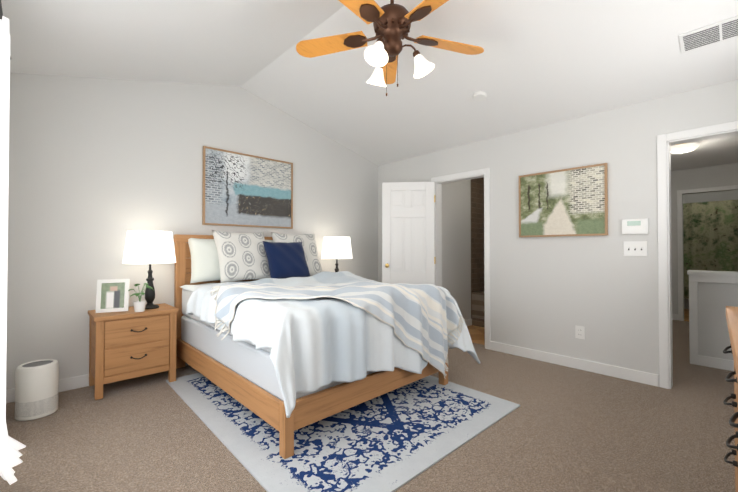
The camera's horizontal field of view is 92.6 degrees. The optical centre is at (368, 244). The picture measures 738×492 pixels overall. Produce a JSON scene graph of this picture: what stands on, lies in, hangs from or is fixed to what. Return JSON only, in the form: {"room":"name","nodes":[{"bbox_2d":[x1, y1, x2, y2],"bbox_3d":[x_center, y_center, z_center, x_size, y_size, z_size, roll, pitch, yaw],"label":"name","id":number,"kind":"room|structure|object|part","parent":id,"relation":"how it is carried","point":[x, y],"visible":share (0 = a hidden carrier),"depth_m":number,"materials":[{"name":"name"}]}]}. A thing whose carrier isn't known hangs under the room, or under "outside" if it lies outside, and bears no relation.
{"room":"bedroom","nodes":[
{"label":"bedroom","id":0,"kind":"room"},
{"bbox_2d":[6,73,377,389],"bbox_3d":[-1.357,-0.289,4.068,4.260,3.000,0.120,1,-1,-44],"label":"wall","id":1,"kind":"structure","parent":0,"point":[99,168],"depth_m":3.15,"materials":[{"name":"white paint"}]},
{"bbox_2d":[6,362,188,402],"bbox_3d":[-1.300,1.161,4.012,3.990,0.100,0.017,1,-1,-44],"label":"baseboard","id":2,"kind":"structure","parent":1,"relation":"attached to","point":[81,381],"depth_m":2.90,"materials":[{"name":"white paint"}]},
{"bbox_2d":[202,146,292,228],"bbox_3d":[-1.328,-0.605,3.991,1.050,0.810,0.030,1,-1,-44],"label":"framed picture","id":3,"kind":"object","parent":1,"relation":"attached to","point":[243,189],"visible":0.96,"depth_m":3.94,"materials":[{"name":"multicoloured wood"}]},
{"bbox_2d":[0,320,734,491],"bbox_3d":[1.678,1.229,3.505,7.900,0.050,5.100,1,-1,-44],"label":"floor carpet","id":4,"kind":"object","parent":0,"point":[561,428],"visible":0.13,"depth_m":2.15,"materials":[{"name":"brown carpet"}]},
{"bbox_2d":[15,359,58,420],"bbox_3d":[-2.335,1.013,2.484,0.224,0.356,0.224,1,-1,-44],"label":"air purifier","id":5,"kind":"object","parent":4,"relation":"on","point":[36,389],"visible":1,"depth_m":2.41,"materials":[{"name":"plastic"}]},
{"bbox_2d":[88,303,178,399],"bbox_3d":[-2.014,0.873,3.018,0.584,0.628,0.450,1,-1,-44],"label":"nightstand","id":6,"kind":"object","parent":4,"relation":"on","point":[129,344],"visible":0.98,"depth_m":2.87,"materials":[{"name":"brown wood"}]},
{"bbox_2d":[96,279,129,312],"bbox_3d":[-2.127,0.423,2.936,0.220,0.269,0.097,0,-1,-26],"label":"photo frame","id":7,"kind":"object","parent":6,"relation":"on","point":[112,295],"visible":0.98,"depth_m":2.92,"materials":[{"name":"white wood"}]},
{"bbox_2d":[128,283,153,311],"bbox_3d":[-1.899,0.442,2.945,0.177,0.228,0.209,1,-1,-44],"label":"potted plant","id":8,"kind":"object","parent":6,"relation":"on","point":[140,305],"visible":1,"depth_m":2.91,"materials":[{"name":"white ceramic"}]},
{"bbox_2d":[122,231,175,308],"bbox_3d":[-1.921,0.222,3.096,0.400,0.672,0.400,1,-1,-44],"label":"lamp","id":9,"kind":"object","parent":6,"relation":"on","point":[149,247],"visible":1,"depth_m":2.96,"materials":[{"name":"white fabric"}]},
{"bbox_2d":[166,373,519,491],"bbox_3d":[-0.332,1.190,2.845,1.800,0.010,2.320,1,-1,-43],"label":"rug","id":10,"kind":"object","parent":4,"relation":"on","point":[394,440],"visible":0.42,"depth_m":2.19,"materials":[{"name":"blue fabric"}]},
{"bbox_2d":[174,230,480,458],"bbox_3d":[-0.511,0.519,3.195,1.900,1.339,2.269,1,-1,-44],"label":"bed","id":11,"kind":"object","parent":10,"relation":"on","point":[285,336],"visible":1,"depth_m":2.46,"materials":[{"name":"white fabric"}]},
{"bbox_2d":[188,238,220,282],"bbox_3d":[-1.502,0.153,3.649,0.680,0.460,0.178,1,-15,-44],"label":"pillow","id":12,"kind":"object","parent":11,"relation":"on","point":[203,261],"depth_m":3.46,"materials":[{"name":"white fabric"}]},
{"bbox_3d":[-0.599,0.540,3.213,1.500,0.278,1.950,1,-1,-44],"label":"mattress","id":13,"kind":"part","parent":11,"relation":"part of","materials":[{"name":"white fabric"}]},
{"bbox_2d":[186,271,480,417],"bbox_3d":[-0.287,0.652,2.962,1.904,0.749,1.626,1,-1,-44],"label":"comforter","id":14,"kind":"object","parent":11,"relation":"on","point":[322,344],"depth_m":2.35,"materials":[{"name":"white fabric"}]},
{"bbox_2d":[210,281,464,378],"bbox_3d":[-0.265,0.681,2.849,1.771,0.791,1.308,1,-1,-44],"label":"throw","id":15,"kind":"object","parent":11,"relation":"on","point":[308,329],"depth_m":2.36,"materials":[{"name":"white fabric"}]},
{"bbox_2d":[723,306,737,491],"bbox_3d":[1.014,0.700,0.688,1.494,0.940,0.476,1,-1,-44],"label":"dresser","id":16,"kind":"object","parent":4,"relation":"on","point":[732,317],"visible":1,"depth_m":1.12,"materials":[{"name":"brown wood"}]},
{"bbox_3d":[-0.335,0.892,4.619,0.584,0.628,0.450,1,-1,-44],"label":"nightstand","id":17,"kind":"object","parent":4,"relation":"on","visible":0},
{"bbox_2d":[321,237,351,271],"bbox_3d":[-0.413,0.239,4.535,0.400,0.672,0.400,1,-1,-44],"label":"lamp","id":18,"kind":"object","parent":17,"relation":"on","point":[336,248],"visible":0.73,"depth_m":4.38,"materials":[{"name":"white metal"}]},
{"bbox_2d":[1,0,737,170],"bbox_3d":[1.763,-1.536,3.536,8.020,0.659,5.220,1,-1,-44],"label":"ceiling","id":19,"kind":"structure","parent":0,"point":[537,63],"depth_m":2.82,"materials":[{"name":"white paint"}]},
{"bbox_2d":[296,0,483,95],"bbox_3d":[0.158,-1.369,2.228,1.300,0.828,1.288,1,-1,-44],"label":"fan","id":20,"kind":"object","parent":19,"relation":"hanging from","point":[392,21],"visible":1,"depth_m":2.25,"materials":[{"name":"brown wood"}]},
{"bbox_2d":[473,91,486,101],"bbox_3d":[1.057,-1.409,3.358,0.125,0.056,0.128,1,-1,-44],"label":"smoke detector","id":21,"kind":"object","parent":19,"relation":"attached to","point":[479,96],"visible":1,"depth_m":3.33,"materials":[{"name":"white plastic"}]},
{"bbox_2d":[671,143,698,153],"bbox_3d":[3.862,-1.178,4.345,0.300,0.095,0.300,1,-1,-44],"label":"hall light","id":22,"kind":"object","parent":19,"relation":"attached to","point":[682,148],"visible":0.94,"depth_m":4.26,"materials":[{"name":"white glass"}]},
{"bbox_2d":[679,15,737,53],"bbox_3d":[2.299,-1.389,2.304,0.196,0.056,0.400,1,-1,-44],"label":"ceiling vent","id":23,"kind":"object","parent":19,"relation":"in","point":[713,33],"visible":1,"depth_m":2.33,"materials":[{"name":"white metal"}]},
{"bbox_2d":[442,179,470,319],"bbox_3d":[2.091,-0.048,4.971,1.980,2.540,1.570,1,-1,-44],"label":"wall","id":24,"kind":"structure","parent":0,"point":[456,239],"depth_m":5.13,"materials":[{"name":"white paint"}]},
{"bbox_2d":[465,319,471,325],"bbox_3d":[1.238,1.173,5.053,0.880,0.100,0.014,1,-1,-44],"label":"baseboard","id":25,"kind":"structure","parent":24,"relation":"attached to","point":[468,322],"depth_m":5.29,"materials":[{"name":"white"}]},
{"bbox_2d":[471,177,484,326],"bbox_3d":[2.368,0.006,5.317,1.100,2.440,1.450,1,-1,-44],"label":"shower wall tile","id":26,"kind":"structure","parent":24,"relation":"attached to","point":[477,255],"depth_m":5.47,"materials":[{"name":"brown tile"}]},
{"bbox_2d":[467,325,484,344],"bbox_3d":[2.084,1.246,4.963,1.978,0.052,1.350,1,-1,-44],"label":"floor","id":27,"kind":"structure","parent":0,"point":[477,334],"depth_m":4.77,"materials":[{"name":"brown wood"}]},
{"bbox_2d":[378,79,737,374],"bbox_3d":[1.659,-0.011,3.902,0.120,2.440,4.280,1,-1,-44],"label":"wall","id":28,"kind":"structure","parent":0,"point":[547,294],"depth_m":3.38,"materials":[{"name":"white paint"}]},
{"bbox_2d":[382,182,435,284],"bbox_3d":[0.521,0.193,4.629,0.692,2.025,0.111,0,-1,6],"label":"bathroom door","id":29,"kind":"structure","parent":28,"relation":"in","point":[408,249],"depth_m":4.62,"materials":[{"name":"painted wood"},{"name":"brass"}]},
{"bbox_2d":[519,163,607,236],"bbox_3d":[1.909,-0.413,3.530,0.030,0.665,0.810,1,-1,-44],"label":"framed picture","id":30,"kind":"object","parent":28,"relation":"attached to","point":[566,202],"visible":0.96,"depth_m":3.49,"materials":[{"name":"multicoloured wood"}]},
{"bbox_2d":[490,341,658,386],"bbox_3d":[1.919,1.155,3.518,0.014,0.100,1.515,1,-1,-44],"label":"baseboard","id":31,"kind":"structure","parent":28,"relation":"attached to","point":[652,379],"depth_m":3.38,"materials":[{"name":"white paint"}]},
{"bbox_2d":[575,325,584,338],"bbox_3d":[2.036,0.848,3.404,0.008,0.120,0.078,1,-1,-44],"label":"electrical outlet plate","id":32,"kind":"object","parent":28,"relation":"attached to","point":[579,332],"visible":1,"depth_m":3.40,"materials":[{"name":"white plastic"}]},
{"bbox_2d":[431,121,737,388],"bbox_3d":[2.011,0.144,3.531,0.152,2.122,3.284,1,-1,-44],"label":"door frame","id":33,"kind":"structure","parent":28,"relation":"attached to","point":[665,142],"depth_m":2.96,"materials":[{"name":"white"}]},
{"bbox_2d":[623,241,646,255],"bbox_3d":[2.335,0.036,3.094,0.016,0.130,0.169,1,-1,-44],"label":"switch plate","id":34,"kind":"object","parent":28,"relation":"attached to","point":[634,248],"visible":1,"depth_m":3.09,"materials":[{"name":"white plastic"}]},
{"bbox_2d":[622,218,648,233],"bbox_3d":[2.331,-0.158,3.090,0.031,0.130,0.185,1,-1,-44],"label":"thermostat","id":35,"kind":"object","parent":28,"relation":"attached to","point":[635,226],"visible":1,"depth_m":3.08,"materials":[{"name":"white plastic"}]},
{"bbox_2d":[684,309,688,320],"bbox_3d":[6.000,1.257,5.899,1.420,0.052,1.800,1,-1,-44],"label":"floor","id":36,"kind":"structure","parent":0,"point":[686,314],"depth_m":6.18,"materials":[{"name":"wood"}]},
{"bbox_2d":[671,163,737,320],"bbox_3d":[6.017,-0.037,5.897,1.660,2.540,2.490,1,-1,-44],"label":"wall","id":37,"kind":"structure","parent":0,"point":[710,176],"depth_m":5.61,"materials":[{"name":"white paint"}]},
{"bbox_2d":[672,185,737,320],"bbox_3d":[5.056,0.175,5.687,0.016,2.112,1.440,1,-1,-44],"label":"trim","id":38,"kind":"structure","parent":37,"relation":"attached to","point":[679,316],"depth_m":5.69,"materials":[{"name":"white"}]},
{"bbox_2d":[683,200,737,298],"bbox_3d":[6.153,0.111,6.129,0.060,1.750,1.500,1,-1,-44],"label":"shower curtain","id":39,"kind":"object","parent":37,"relation":"hanging from","point":[710,235],"visible":0.54,"depth_m":6.23,"materials":[{"name":"fabric"}]},
{"bbox_2d":[687,270,737,370],"bbox_3d":[3.816,0.729,3.080,0.170,0.940,1.525,1,-1,-44],"label":"wall","id":40,"kind":"structure","parent":0,"point":[713,295],"depth_m":3.46,"materials":[{"name":"white paint"}]},
{"bbox_3d":[-1.337,-0.080,1.045,0.120,2.510,4.280,1,-1,-44],"label":"wall","id":41,"kind":"structure","parent":0,"visible":0},
{"bbox_2d":[0,0,25,484],"bbox_3d":[-1.333,0.004,1.251,0.168,2.339,2.475,1,-1,-44],"label":"curtain","id":42,"kind":"object","parent":41,"relation":"attached to","point":[10,447],"visible":1,"depth_m":1.73,"materials":[{"name":"white fabric"}]}
]}

